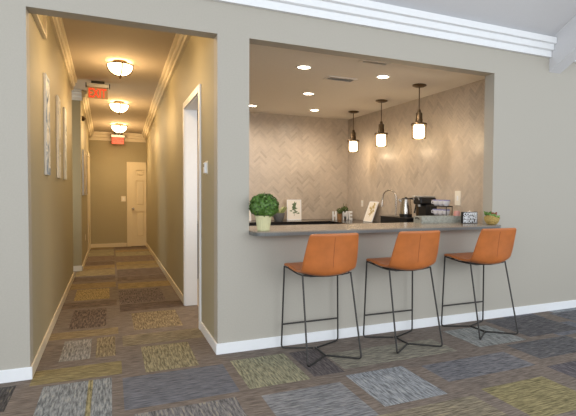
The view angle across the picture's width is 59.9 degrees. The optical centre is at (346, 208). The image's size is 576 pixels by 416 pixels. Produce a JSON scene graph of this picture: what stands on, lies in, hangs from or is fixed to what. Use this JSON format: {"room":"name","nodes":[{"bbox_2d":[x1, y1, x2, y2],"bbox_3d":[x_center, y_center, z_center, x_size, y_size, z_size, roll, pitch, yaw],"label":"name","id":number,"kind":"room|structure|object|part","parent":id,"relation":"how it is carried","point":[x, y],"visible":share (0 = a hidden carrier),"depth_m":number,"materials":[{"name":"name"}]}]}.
{"room":"common room","nodes":[
{"label":"common room","id":0,"kind":"room"},
{"bbox_2d":[29,13,72,359],"bbox_3d":[-3.338,-0.515,5.628,0.120,3.350,4.450,0,2,-25],"label":"wall","id":1,"kind":"structure","parent":0,"point":[51,196],"depth_m":4.69,"materials":[{"name":"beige paint"}]},
{"bbox_2d":[32,14,46,39],"bbox_3d":[-2.489,-1.664,4.004,0.030,0.360,0.840,0,2,-25],"label":"trim","id":2,"kind":"structure","parent":1,"relation":"attached to","point":[43,29],"depth_m":4.20,"materials":[{"name":"paint"}]},
{"bbox_2d":[43,73,50,175],"bbox_3d":[-2.732,-0.751,4.518,0.020,0.900,0.300,0,2,-25],"label":"canvas","id":3,"kind":"object","parent":1,"relation":"attached to","point":[46,82],"visible":1,"depth_m":4.41,"materials":[{"name":"fabric"}]},
{"bbox_2d":[46,74,50,174],"bbox_3d":[-2.724,-0.751,4.522,0.002,0.892,0.292,0,2,-25],"label":"painting","id":4,"kind":"object","parent":3,"relation":"attached to","point":[48,164],"depth_m":4.51},
{"bbox_2d":[30,272,73,375],"bbox_3d":[-3.258,1.115,5.641,0.014,0.092,4.598,0,2,-25],"label":"baseboard","id":5,"kind":"structure","parent":1,"relation":"attached to","point":[34,365],"depth_m":4.56,"materials":[{"name":"paint"}]},
{"bbox_2d":[56,95,60,177],"bbox_3d":[-3.218,-0.787,5.538,0.020,0.900,0.300,0,2,-25],"label":"canvas","id":6,"kind":"object","parent":1,"relation":"attached to","point":[58,101],"visible":1,"depth_m":5.42,"materials":[{"name":"fabric"}]},
{"bbox_2d":[58,96,60,177],"bbox_3d":[-3.210,-0.787,5.541,0.002,0.892,0.292,0,2,-25],"label":"painting","id":7,"kind":"object","parent":6,"relation":"attached to","point":[59,101],"depth_m":5.51},
{"bbox_2d":[49,16,76,89],"bbox_3d":[-3.239,-1.940,5.626,0.075,0.375,4.450,0,2,-25],"label":"trim","id":8,"kind":"structure","parent":1,"relation":"attached to","point":[57,24],"depth_m":5.88,"materials":[{"name":"paint"}]},
{"bbox_2d":[63,107,66,179],"bbox_3d":[-3.581,-0.813,6.300,0.020,0.900,0.290,0,2,-25],"label":"canvas","id":9,"kind":"object","parent":1,"relation":"attached to","point":[64,109],"visible":1,"depth_m":6.18,"materials":[{"name":"fabric"}]},
{"bbox_2d":[72,100,88,265],"bbox_3d":[-5.409,-0.566,9.965,0.300,3.150,3.760,0,2,-25],"label":"wall","id":10,"kind":"structure","parent":0,"point":[80,137],"depth_m":8.33,"materials":[{"name":"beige paint"}]},
{"bbox_2d":[72,89,81,100],"bbox_3d":[-4.564,-1.887,8.194,0.320,0.170,0.080,0,2,-25],"label":"trim","id":11,"kind":"structure","parent":10,"relation":"attached to","point":[76,93],"depth_m":8.22,"materials":[{"name":"white paint"}]},
{"bbox_2d":[73,266,81,271],"bbox_3d":[-4.603,1.022,8.313,0.314,0.092,0.014,0,2,-25],"label":"baseboard","id":12,"kind":"object","parent":10,"relation":"attached to","point":[75,268],"visible":0.45,"depth_m":8.34,"materials":[{"name":"white paint"}]},
{"bbox_2d":[82,149,85,194],"bbox_3d":[-4.707,-0.632,8.879,0.033,0.800,0.600,0,2,-25],"label":"canvas","id":13,"kind":"object","parent":10,"relation":"attached to","point":[83,151],"visible":0.94,"depth_m":8.62,"materials":[{"name":"fabric"}]},
{"bbox_2d":[84,151,85,193],"bbox_3d":[-4.694,-0.632,8.885,0.004,0.760,0.560,0,2,-25],"label":"painting","id":14,"kind":"object","parent":13,"relation":"attached to","point":[84,151],"depth_m":8.76},
{"bbox_2d":[82,247,89,270],"bbox_3d":[-5.273,0.962,10.067,0.014,0.092,3.759,0,2,-25],"label":"baseboard","id":15,"kind":"structure","parent":10,"relation":"attached to","point":[88,251],"depth_m":9.27,"materials":[{"name":"paint"}]},
{"bbox_2d":[86,154,87,194],"bbox_3d":[-5.137,-0.663,9.781,0.033,0.800,0.600,0,2,-25],"label":"canvas","id":16,"kind":"object","parent":10,"relation":"attached to","point":[86,154],"visible":0.73,"depth_m":9.54,"materials":[{"name":"fabric"}]},
{"bbox_2d":[81,91,93,137],"bbox_3d":[-5.198,-1.811,9.967,0.100,0.441,3.660,0,2,-25],"label":"trim","id":17,"kind":"structure","parent":10,"relation":"attached to","point":[85,102],"depth_m":9.45,"materials":[{"name":"paint"}]},
{"bbox_2d":[87,151,90,249],"bbox_3d":[-5.745,-0.127,11.050,0.020,2.200,1.080,0,2,-25],"label":"trim","id":18,"kind":"structure","parent":10,"relation":"attached to","point":[88,154],"depth_m":10.60,"materials":[{"name":"paint"}]},
{"bbox_2d":[88,157,89,246],"bbox_3d":[-5.751,-0.089,11.049,0.008,2.115,0.920,0,2,-25],"label":"door","id":19,"kind":"structure","parent":10,"relation":"in","point":[88,157],"depth_m":11.27,"materials":[{"name":"paint"}]},
{"bbox_2d":[89,140,145,243],"bbox_3d":[-5.647,-0.656,11.998,1.730,3.200,0.120,0,2,-25],"label":"wall","id":20,"kind":"structure","parent":0,"point":[108,161],"depth_m":11.92,"materials":[{"name":"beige paint"}]},
{"bbox_2d":[91,243,126,247],"bbox_3d":[-5.731,0.900,11.938,0.795,0.092,0.015,0,2,-25],"label":"baseboard","id":21,"kind":"structure","parent":20,"relation":"attached to","point":[107,244],"depth_m":11.94,"materials":[{"name":"paint"}]},
{"bbox_2d":[89,131,145,141],"bbox_3d":[-5.490,-1.716,11.915,1.245,0.200,0.100,0,2,-25],"label":"trim","id":22,"kind":"structure","parent":20,"relation":"attached to","point":[97,135],"depth_m":11.86,"materials":[{"name":"paint"}]},
{"bbox_2d":[127,162,145,246],"bbox_3d":[-5.154,-0.092,12.167,0.438,2.070,0.036,0,2,-25],"label":"trim","id":23,"kind":"structure","parent":20,"relation":"attached to","point":[129,164],"depth_m":12.09,"materials":[{"name":"paint"}]},
{"bbox_2d":[131,166,145,245],"bbox_3d":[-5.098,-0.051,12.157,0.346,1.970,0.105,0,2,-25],"label":"door","id":24,"kind":"structure","parent":20,"relation":"in","point":[138,173],"depth_m":12.18,"materials":[{"name":"paint"}]},
{"bbox_2d":[146,36,213,337],"bbox_3d":[-2.983,-0.595,8.266,0.130,3.350,8.910,0,2,-25],"label":"wall","id":25,"kind":"structure","parent":0,"point":[164,142],"depth_m":6.40,"materials":[{"name":"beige paint"}]},
{"bbox_2d":[146,242,182,302],"bbox_3d":[-3.460,1.005,9.125,0.014,0.092,7.020,0,2,-25],"label":"baseboard","id":26,"kind":"structure","parent":25,"relation":"attached to","point":[177,290],"depth_m":7.63,"materials":[{"name":"paint"}]},
{"bbox_2d":[142,34,189,140],"bbox_3d":[-3.056,-1.861,8.132,0.100,0.686,8.810,0,2,-25],"label":"trim","id":27,"kind":"structure","parent":25,"relation":"attached to","point":[180,41],"depth_m":7.16,"materials":[{"name":"paint"}]},
{"bbox_2d":[183,84,200,329],"bbox_3d":[-1.621,-0.023,5.400,0.153,2.405,1.210,0,2,-25],"label":"trim","id":28,"kind":"structure","parent":25,"relation":"attached to","point":[192,103],"depth_m":5.86,"materials":[{"name":"white paint"}]},
{"bbox_2d":[203,161,207,173],"bbox_3d":[-1.291,-0.371,4.531,0.030,0.120,0.100,0,2,-25],"label":"thermostat","id":29,"kind":"object","parent":25,"relation":"attached to","point":[205,165],"visible":1,"depth_m":4.50,"materials":[{"name":"plastic"}]},
{"bbox_2d":[200,321,216,353],"bbox_3d":[-1.254,1.165,4.495,0.014,0.092,0.803,0,2,-25],"label":"baseboard","id":30,"kind":"structure","parent":25,"relation":"attached to","point":[204,330],"depth_m":4.44,"materials":[{"name":"white paint"}]},
{"bbox_2d":[197,115,347,219],"bbox_3d":[-1.357,-0.375,8.827,3.285,2.900,0.118,0,2,-25],"label":"wall","id":31,"kind":"structure","parent":0,"point":[253,115],"depth_m":8.80,"materials":[{"name":"tile"}]},
{"bbox_2d":[197,110,347,220],"bbox_3d":[-1.390,-0.729,8.728,3.145,1.869,0.011,0,2,-25],"label":"wall tiles","id":32,"kind":"structure","parent":31,"relation":"attached to","point":[321,178],"depth_m":8.98,"materials":[{"name":"tile"}]},
{"bbox_2d":[62,18,484,133],"bbox_3d":[-2.595,-1.986,8.458,5.815,0.642,9.010,0,2,-25],"label":"ceiling","id":33,"kind":"structure","parent":0,"point":[276,86],"depth_m":6.48,"materials":[{"name":"paint"}]},
{"bbox_2d":[86,81,109,99],"bbox_3d":[-3.903,-1.855,7.779,0.343,0.267,0.064,0,2,-25],"label":"exit sign","id":34,"kind":"object","parent":33,"relation":"attached to","point":[95,89],"visible":1,"depth_m":7.76,"materials":[{"name":"plastic"}]},
{"bbox_3d":[-3.908,-1.806,7.778,0.285,0.170,0.012,0,2,-25],"label":"panel","id":35,"kind":"part","parent":34,"relation":"part of","materials":[{"name":"plastic"}]},
{"bbox_2d":[110,132,124,143],"bbox_3d":[-5.375,-1.668,11.650,0.318,0.317,0.064,0,2,-25],"label":"exit sign","id":36,"kind":"object","parent":33,"relation":"attached to","point":[116,139],"visible":0.89,"depth_m":11.64,"materials":[{"name":"plastic"}]},
{"bbox_3d":[-5.380,-1.587,11.650,0.260,0.155,0.012,0,2,-25],"label":"panel","id":37,"kind":"part","parent":36,"relation":"part of","materials":[{"name":"red plastic"}]},
{"bbox_2d":[110,123,126,134],"bbox_3d":[-5.029,-1.743,10.950,0.344,0.248,0.344,0,2,-25],"label":"flush ceiling light","id":38,"kind":"object","parent":33,"relation":"attached to","point":[118,128],"visible":1,"depth_m":10.86,"materials":[{"name":"white glass"}]},
{"bbox_3d":[-5.029,-1.740,10.950,0.344,0.166,0.344,0,2,-25],"label":"strap frame","id":39,"kind":"part","parent":38,"relation":"part of","materials":[{"name":"brown metal"}]},
{"bbox_3d":[-5.029,-1.743,10.950,0.320,0.151,0.320,0,2,-25],"label":"lamp shade","id":40,"kind":"part","parent":38,"relation":"part of","materials":[{"name":"white glass"}]},
{"bbox_2d":[109,101,128,114],"bbox_3d":[-4.172,-1.831,9.085,0.344,0.248,0.344,0,2,-25],"label":"flush ceiling light","id":41,"kind":"object","parent":33,"relation":"attached to","point":[119,107],"visible":1,"depth_m":9.00,"materials":[{"name":"white glass"}]},
{"bbox_3d":[-4.172,-1.830,9.085,0.320,0.151,0.320,0,2,-25],"label":"lamp shade","id":42,"kind":"part","parent":41,"relation":"part of","materials":[{"name":"white glass"}]},
{"bbox_2d":[106,59,133,78],"bbox_3d":[-3.102,-1.893,6.786,0.344,0.248,0.344,0,2,-25],"label":"flush ceiling light","id":43,"kind":"object","parent":33,"relation":"attached to","point":[120,68],"visible":1,"depth_m":6.69,"materials":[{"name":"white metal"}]},
{"bbox_3d":[-3.102,-1.892,6.786,0.320,0.151,0.320,0,2,-25],"label":"lamp shade","id":44,"kind":"part","parent":43,"relation":"part of","materials":[{"name":"white glass"}]},
{"bbox_2d":[296,65,311,68],"bbox_3d":[-0.464,-1.550,5.445,0.176,0.008,0.176,0,2,-25],"label":"recessed light","id":45,"kind":"object","parent":33,"relation":"in","point":[298,66],"visible":1,"depth_m":5.44,"materials":[{"name":"white paint"}]},
{"bbox_2d":[302,92,314,94],"bbox_3d":[-0.525,-1.595,6.903,0.176,0.008,0.176,0,2,-25],"label":"recessed light","id":46,"kind":"object","parent":33,"relation":"in","point":[304,93],"visible":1,"depth_m":6.88,"materials":[{"name":"white paint"}]},
{"bbox_2d":[323,76,357,82],"bbox_3d":[-0.068,-1.563,6.003,0.380,0.009,0.190,0,2,-25],"label":"ceiling vent","id":47,"kind":"object","parent":33,"relation":"in","point":[332,78],"visible":1,"depth_m":6.00,"materials":[{"name":"metal"}]},
{"bbox_2d":[347,111,358,151],"bbox_3d":[0.124,-1.300,8.413,0.206,0.684,0.206,0,2,-25],"label":"pendant lamp","id":48,"kind":"object","parent":33,"relation":"hanging from","point":[352,147],"visible":1,"depth_m":8.38,"materials":[{"name":"white glass"}]},
{"bbox_2d":[347,130,358,141],"bbox_3d":[0.123,-1.231,8.416,0.206,0.202,0.206,0,2,-25],"label":"socket","id":49,"kind":"object","parent":48,"relation":"attached to","point":[353,134],"depth_m":8.38,"materials":[{"name":"brown metal"}]},
{"bbox_3d":[0.122,-1.046,8.421,0.136,0.170,0.136,0,2,-25],"label":"lamp shade","id":50,"kind":"part","parent":48,"relation":"part of","materials":[{"name":"white glass"}]},
{"bbox_2d":[358,59,390,65],"bbox_3d":[0.302,-1.537,5.227,0.340,0.009,0.120,0,2,-25],"label":"ceiling vent","id":51,"kind":"object","parent":33,"relation":"in","point":[362,60],"visible":0.98,"depth_m":5.21,"materials":[{"name":"metal"}]},
{"bbox_2d":[374,99,387,146],"bbox_3d":[0.527,-1.265,7.395,0.206,0.684,0.206,0,2,-25],"label":"pendant lamp","id":52,"kind":"object","parent":33,"relation":"hanging from","point":[381,138],"visible":1,"depth_m":7.36,"materials":[{"name":"white glass"}]},
{"bbox_2d":[374,121,387,134],"bbox_3d":[0.526,-1.197,7.397,0.206,0.202,0.206,0,2,-25],"label":"socket","id":53,"kind":"object","parent":52,"relation":"attached to","point":[381,126],"depth_m":7.36,"materials":[{"name":"brown metal"}]},
{"bbox_3d":[0.525,-1.011,7.403,0.136,0.170,0.136,0,2,-25],"label":"lamp shade","id":54,"kind":"part","parent":52,"relation":"part of","materials":[{"name":"white glass"}]},
{"bbox_2d":[376,75,389,78],"bbox_3d":[0.438,-1.556,5.862,0.176,0.008,0.176,0,2,-25],"label":"recessed light","id":55,"kind":"object","parent":33,"relation":"in","point":[377,76],"visible":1,"depth_m":5.85,"materials":[{"name":"white paint"}]},
{"bbox_2d":[411,83,426,139],"bbox_3d":[0.934,-1.229,6.318,0.206,0.684,0.206,0,2,-25],"label":"pendant lamp","id":56,"kind":"object","parent":33,"relation":"hanging from","point":[418,125],"visible":1,"depth_m":6.28,"materials":[{"name":"white glass"}]},
{"bbox_2d":[411,109,426,125],"bbox_3d":[0.933,-1.160,6.320,0.206,0.202,0.206,0,2,-25],"label":"socket","id":57,"kind":"object","parent":56,"relation":"attached to","point":[418,121],"depth_m":6.28,"materials":[{"name":"brown metal"}]},
{"bbox_3d":[0.932,-0.974,6.326,0.136,0.170,0.136,0,2,-25],"label":"lamp shade","id":58,"kind":"part","parent":56,"relation":"part of","materials":[{"name":"white glass"}]},
{"bbox_2d":[0,0,575,369],"bbox_3d":[-1.139,-0.527,4.127,14.500,3.500,0.150,0,2,-25],"label":"wall","id":59,"kind":"structure","parent":0,"point":[529,172],"depth_m":4.48,"materials":[{"name":"beige paint"}]},
{"bbox_2d":[0,367,32,383],"bbox_3d":[-4.960,1.207,2.275,5.984,0.092,0.015,0,2,-25],"label":"baseboard","id":60,"kind":"structure","parent":59,"relation":"attached to","point":[25,373],"depth_m":3.51,"materials":[{"name":"white paint"}]},
{"bbox_2d":[249,222,500,235],"bbox_3d":[0.303,0.195,4.950,2.667,0.036,0.750,0,2,-25],"label":"countertop","id":61,"kind":"structure","parent":59,"relation":"on","point":[275,230],"depth_m":4.70,"materials":[{"name":"stone"}]},
{"bbox_2d":[248,192,278,230],"bbox_3d":[-0.695,0.027,4.201,0.266,0.328,0.269,0,2,-25],"label":"boxwood","id":62,"kind":"object","parent":61,"relation":"on","point":[263,207],"visible":1,"depth_m":4.14,"materials":[{"name":"green plant"}]},
{"bbox_2d":[255,216,270,230],"bbox_3d":[-0.702,0.127,4.202,0.140,0.128,0.140,0,2,-25],"label":"pot","id":63,"kind":"object","parent":62,"relation":"on","point":[263,223],"depth_m":4.15,"materials":[{"name":"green ceramic"}]},
{"bbox_2d":[413,215,460,223],"bbox_3d":[1.055,0.125,5.555,0.627,0.075,0.160,0,2,-25],"label":"tray","id":64,"kind":"object","parent":61,"relation":"on","point":[443,218],"visible":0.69,"depth_m":5.46,"materials":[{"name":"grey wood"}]},
{"bbox_2d":[453,211,459,215],"bbox_3d":[1.267,0.091,5.655,0.076,0.120,0.076,0,2,-25],"label":"coffee canister","id":65,"kind":"object","parent":64,"relation":"in","point":[456,213],"visible":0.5,"depth_m":5.62,"materials":[{"name":"ceramic"}]},
{"bbox_2d":[461,212,476,222],"bbox_3d":[1.365,0.105,5.473,0.205,0.125,0.034,0,2,-25],"label":"letter board","id":66,"kind":"object","parent":61,"relation":"on","point":[466,217],"visible":0.99,"depth_m":5.45,"materials":[{"name":"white plastic"}]},
{"bbox_3d":[1.364,0.105,5.475,0.205,0.125,0.030,0,2,-25],"label":"frame","id":67,"kind":"part","parent":66,"relation":"part of","materials":[{"name":"black plastic"}]},
{"bbox_2d":[484,211,499,224],"bbox_3d":[1.548,0.104,5.252,0.168,0.144,0.168,0,2,-25],"label":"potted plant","id":68,"kind":"object","parent":61,"relation":"on","point":[491,218],"visible":1,"depth_m":5.20,"materials":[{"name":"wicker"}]},
{"bbox_2d":[211,0,556,57],"bbox_3d":[-2.639,-1.779,3.228,11.035,0.205,0.105,0,2,-25],"label":"trim","id":69,"kind":"structure","parent":59,"relation":"attached to","point":[366,13],"depth_m":4.77,"materials":[{"name":"white paint"}]},
{"bbox_2d":[216,300,575,354],"bbox_3d":[2.173,1.155,5.672,7.214,0.092,0.015,0,2,-25],"label":"baseboard","id":70,"kind":"structure","parent":59,"relation":"attached to","point":[270,342],"depth_m":4.78,"materials":[{"name":"white paint"}]},
{"bbox_2d":[549,15,575,73],"bbox_3d":[3.943,-3.411,2.431,0.175,3.933,7.100,0,2,-25],"label":"trim","id":71,"kind":"structure","parent":59,"relation":"attached to","point":[564,52],"depth_m":5.49,"materials":[{"name":"paint"}]},
{"bbox_2d":[0,246,575,415],"bbox_3d":[-1.550,1.193,5.016,14.500,0.001,16.400,0,2,-25],"label":"floor","id":72,"kind":"structure","parent":0,"point":[122,341],"depth_m":3.83,"materials":[{"name":"carpet"}]},
{"bbox_2d":[197,219,329,278],"bbox_3d":[-1.519,0.654,8.351,2.430,0.870,0.638,0,2,-25],"label":"cabinet","id":73,"kind":"object","parent":72,"relation":"on","point":[302,221],"depth_m":8.32,"materials":[{"name":"black stone"}]},
{"bbox_3d":[-2.266,0.639,7.681,0.465,0.690,0.019,0,2,-25],"label":"cabinet door","id":74,"kind":"part","parent":73,"relation":"part of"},
{"bbox_2d":[197,219,329,225],"bbox_3d":[-1.517,0.237,8.341,2.430,0.035,0.632,0,2,-25],"label":"countertop","id":75,"kind":"structure","parent":73,"relation":"on","point":[286,221],"depth_m":8.38,"materials":[{"name":"black stone"}]},
{"bbox_2d":[273,206,286,220],"bbox_3d":[-1.167,0.085,8.472,0.302,0.264,0.245,0,2,-25],"label":"potted succulent","id":76,"kind":"object","parent":73,"relation":"on","point":[279,216],"visible":0.64,"depth_m":8.41,"materials":[{"name":"grey ceramic"}]},
{"bbox_2d":[273,213,284,220],"bbox_3d":[-1.154,0.149,8.471,0.210,0.135,0.210,0,2,-25],"label":"pot","id":77,"kind":"object","parent":76,"relation":"on","point":[278,216],"depth_m":8.40,"materials":[{"name":"grey ceramic"}]},
{"bbox_2d":[287,200,300,219],"bbox_3d":[-0.921,0.030,8.760,0.265,0.360,0.029,0,2,-25],"label":"framed print","id":78,"kind":"object","parent":73,"relation":"on","point":[293,206],"visible":0.98,"depth_m":8.75,"materials":[{"name":"white paper"}]},
{"bbox_2d":[281,233,361,366],"bbox_3d":[-0.201,0.711,4.165,0.554,1.036,0.558,0,2,-25],"label":"bar stool","id":79,"kind":"object","parent":72,"relation":"on","point":[326,255],"visible":1,"depth_m":3.96,"materials":[{"name":"orange leather"}]},
{"bbox_3d":[-0.425,0.861,4.290,0.283,0.724,0.025,0,2,0],"label":"leg","id":80,"kind":"part","parent":79,"relation":"part of","materials":[{"name":"metal"}]},
{"bbox_3d":[-0.291,0.886,3.977,0.135,0.695,0.297,1,2,24],"label":"leg","id":81,"kind":"part","parent":79,"relation":"part of","materials":[{"name":"metal"}]},
{"bbox_3d":[-0.214,0.536,4.190,0.462,0.040,0.341,0,2,-25],"label":"seat frame","id":82,"kind":"part","parent":79,"relation":"part of","materials":[{"name":"metal"}]},
{"bbox_3d":[-0.218,0.498,4.198,0.500,0.104,0.470,0,2,-25],"label":"seat","id":83,"kind":"part","parent":79,"relation":"part of","materials":[{"name":"orange leather"}]},
{"bbox_3d":[-0.155,0.859,4.419,0.025,0.724,0.283,2,2,39],"label":"leg","id":84,"kind":"part","parent":79,"relation":"part of","materials":[{"name":"metal"}]},
{"bbox_3d":[-0.109,0.371,3.967,0.481,0.342,0.116,0,2,-25],"label":"backrest","id":85,"kind":"part","parent":79,"relation":"part of","materials":[{"name":"orange leather"}]},
{"bbox_3d":[0.004,0.884,4.117,0.297,0.695,0.135,1,2,16],"label":"leg","id":86,"kind":"part","parent":79,"relation":"part of","materials":[{"name":"metal"}]},
{"bbox_2d":[320,219,379,223],"bbox_3d":[0.537,0.693,7.607,0.644,0.870,3.752,0,2,-25],"label":"countertop","id":87,"kind":"structure","parent":72,"relation":"on","point":[353,221],"depth_m":8.43,"materials":[{"name":"black stone"}]},
{"bbox_2d":[332,211,336,219],"bbox_3d":[-0.208,0.135,8.866,0.079,0.155,0.024,0,2,-25],"label":"decorative piece","id":88,"kind":"object","parent":87,"relation":"on","point":[333,215],"visible":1,"depth_m":8.85,"materials":[{"name":"white paint"}]},
{"bbox_2d":[336,208,342,219],"bbox_3d":[-0.118,0.103,8.905,0.142,0.216,0.126,0,2,-25],"label":"potted herb","id":89,"kind":"object","parent":87,"relation":"on","point":[339,215],"visible":1,"depth_m":8.88,"materials":[{"name":"brown ceramic"}]},
{"bbox_2d":[342,211,347,219],"bbox_3d":[-0.021,0.134,8.955,0.098,0.155,0.024,0,2,-25],"label":"decorative piece","id":90,"kind":"object","parent":87,"relation":"on","point":[344,214],"visible":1,"depth_m":8.95,"materials":[{"name":"white paint"}]},
{"bbox_2d":[341,203,348,218],"bbox_3d":[-0.027,0.061,9.098,0.162,0.290,0.166,0,2,-25],"label":"potted herb","id":91,"kind":"object","parent":87,"relation":"on","point":[344,207],"visible":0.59,"depth_m":9.06,"materials":[{"name":"green plant"}]},
{"bbox_2d":[348,211,351,219],"bbox_3d":[0.077,0.133,9.002,0.078,0.155,0.024,0,2,-25],"label":"decorative piece","id":92,"kind":"object","parent":87,"relation":"on","point":[349,212],"visible":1,"depth_m":8.98,"materials":[{"name":"white paint"}]},
{"bbox_2d":[363,201,378,221],"bbox_3d":[0.420,0.061,8.353,0.141,0.342,0.300,0,2,-25],"label":"framed print","id":93,"kind":"object","parent":87,"relation":"on","point":[371,209],"visible":1,"depth_m":8.34,"materials":[{"name":"white paper"}]},
{"bbox_2d":[381,189,396,215],"bbox_3d":[0.688,-0.019,7.699,0.318,0.547,0.074,2,2,31],"label":"gooseneck faucet","id":94,"kind":"object","parent":87,"relation":"on","point":[388,189],"visible":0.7,"depth_m":7.65,"materials":[{"name":"metal"}]},
{"bbox_2d":[380,215,413,222],"bbox_3d":[0.785,0.198,7.191,0.260,0.146,0.760,0,2,-25],"label":"tray","id":95,"kind":"object","parent":87,"relation":"on","point":[392,218],"visible":0.58,"depth_m":7.10,"materials":[{"name":"plastic"}]},
{"bbox_2d":[398,197,415,216],"bbox_3d":[0.868,-0.014,7.056,0.233,0.288,0.195,-1,2,-40],"label":"electric kettle","id":96,"kind":"object","parent":95,"relation":"on","point":[405,205],"visible":0.88,"depth_m":6.98,"materials":[{"name":"silver metal"}]},
{"bbox_2d":[412,195,435,215],"bbox_3d":[1.030,0.060,6.677,0.298,0.458,0.230,0,2,-25],"label":"coffee maker","id":97,"kind":"object","parent":87,"relation":"on","point":[423,203],"visible":0.58,"depth_m":6.59,"materials":[{"name":"black plastic"}]},
{"bbox_3d":[1.040,0.076,6.782,0.170,0.340,0.050,0,2,-25],"label":"water tank","id":98,"kind":"part","parent":97,"relation":"part of","materials":[{"name":"brown plastic"}]},
{"bbox_3d":[1.038,-0.137,6.646,0.288,0.063,0.160,0,2,-25],"label":"lid","id":99,"kind":"part","parent":97,"relation":"part of","materials":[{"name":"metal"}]},
{"bbox_2d":[430,205,452,215],"bbox_3d":[1.217,0.134,6.331,0.120,0.335,0.340,0,2,-25],"label":"rack","id":100,"kind":"object","parent":87,"relation":"on","point":[431,205],"visible":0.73,"depth_m":6.26,"materials":[{"name":"black metal"}]},
{"bbox_2d":[431,209,438,214],"bbox_3d":[1.169,0.049,6.420,0.106,0.077,0.106,1,2,20],"label":"cup","id":101,"kind":"object","parent":100,"relation":"on","point":[433,210],"visible":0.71,"depth_m":6.39,"materials":[{"name":"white ceramic"}]},
{"bbox_2d":[441,200,449,205],"bbox_3d":[1.259,-0.065,6.229,0.106,0.077,0.106,1,2,20],"label":"cup","id":102,"kind":"object","parent":100,"relation":"on","point":[445,202],"visible":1,"depth_m":6.20,"materials":[{"name":"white ceramic"}]},
{"bbox_2d":[441,209,449,214],"bbox_3d":[1.258,0.055,6.232,0.106,0.077,0.106,1,2,20],"label":"cup","id":103,"kind":"object","parent":100,"relation":"on","point":[442,210],"visible":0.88,"depth_m":6.20,"materials":[{"name":"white ceramic"}]},
{"bbox_2d":[363,230,442,353],"bbox_3d":[0.526,0.706,4.500,0.554,1.036,0.558,0,2,-25],"label":"bar stool","id":104,"kind":"object","parent":72,"relation":"on","point":[413,250],"visible":1,"depth_m":4.30,"materials":[{"name":"orange leather"}]},
{"bbox_3d":[0.301,0.856,4.625,0.283,0.724,0.025,0,2,0],"label":"leg","id":105,"kind":"part","parent":104,"relation":"part of","materials":[{"name":"metal"}]},
{"bbox_3d":[0.436,0.881,4.312,0.135,0.695,0.297,1,2,24],"label":"leg","id":106,"kind":"part","parent":104,"relation":"part of","materials":[{"name":"metal"}]},
{"bbox_3d":[0.509,0.493,4.533,0.500,0.104,0.470,0,2,-25],"label":"seat","id":107,"kind":"part","parent":104,"relation":"part of","materials":[{"name":"orange leather"}]},
{"bbox_3d":[0.513,0.531,4.525,0.462,0.040,0.341,0,2,-25],"label":"seat frame","id":108,"kind":"part","parent":104,"relation":"part of","materials":[{"name":"metal"}]},
{"bbox_3d":[0.572,0.854,4.754,0.025,0.724,0.283,2,2,39],"label":"leg","id":109,"kind":"part","parent":104,"relation":"part of","materials":[{"name":"metal"}]},
{"bbox_3d":[0.618,0.366,4.302,0.481,0.342,0.116,0,2,-25],"label":"backrest","id":110,"kind":"part","parent":104,"relation":"part of","materials":[{"name":"orange leather"}]},
{"bbox_3d":[0.731,0.879,4.452,0.297,0.695,0.135,1,2,16],"label":"leg","id":111,"kind":"part","parent":104,"relation":"part of","materials":[{"name":"metal"}]},
{"bbox_2d":[441,228,518,339],"bbox_3d":[1.336,0.700,4.908,0.554,1.036,0.558,0,2,-25],"label":"bar stool","id":112,"kind":"object","parent":72,"relation":"on","point":[493,246],"visible":1,"depth_m":4.71,"materials":[{"name":"orange leather"}]},
{"bbox_3d":[1.112,0.850,5.033,0.283,0.724,0.025,0,2,0],"label":"leg","id":113,"kind":"part","parent":112,"relation":"part of","materials":[{"name":"metal"}]},
{"bbox_3d":[1.319,0.487,4.941,0.500,0.104,0.470,0,2,-25],"label":"seat","id":114,"kind":"part","parent":112,"relation":"part of","materials":[{"name":"orange leather"}]},
{"bbox_3d":[1.323,0.525,4.933,0.462,0.040,0.341,0,2,-25],"label":"seat frame","id":115,"kind":"part","parent":112,"relation":"part of","materials":[{"name":"metal"}]},
{"bbox_3d":[1.382,0.848,5.162,0.025,0.724,0.283,2,2,39],"label":"leg","id":116,"kind":"part","parent":112,"relation":"part of","materials":[{"name":"metal"}]},
{"bbox_3d":[1.300,0.876,4.699,0.234,0.695,0.201,0,2,-25],"label":"leg","id":117,"kind":"part","parent":112,"relation":"part of","materials":[{"name":"metal"}]},
{"bbox_3d":[1.428,0.359,4.710,0.481,0.342,0.116,0,2,-25],"label":"backrest","id":118,"kind":"part","parent":112,"relation":"part of","materials":[{"name":"orange leather"}]},
{"bbox_3d":[1.541,0.873,4.860,0.297,0.695,0.135,1,2,16],"label":"leg","id":119,"kind":"part","parent":112,"relation":"part of","materials":[{"name":"metal"}]},
{"bbox_2d":[370,0,575,36],"bbox_3d":[0.466,-3.655,0.710,14.500,3.750,7.200,0,2,-25],"label":"ceiling","id":120,"kind":"structure","parent":0,"point":[544,17],"depth_m":5.09,"materials":[{"name":"paint"}]},
{"bbox_3d":[0.995,-0.318,7.559,0.128,2.900,4.196,0,2,-25],"label":"wall","id":121,"kind":"structure","parent":0,"visible":0},
{"bbox_2d":[348,79,484,222],"bbox_3d":[0.912,-0.675,7.567,0.011,1.869,4.064,0,2,-25],"label":"tiles","id":122,"kind":"structure","parent":121,"relation":"attached to","point":[450,159],"depth_m":7.10,"materials":[{"name":"tile"}]},
{"bbox_2d":[455,191,460,205],"bbox_3d":[1.448,-0.129,6.421,0.011,0.190,0.120,0,2,-25],"label":"light switch","id":123,"kind":"object","parent":122,"relation":"attached to","point":[457,193],"visible":1,"depth_m":6.41,"materials":[{"name":"plastic"}]}
]}

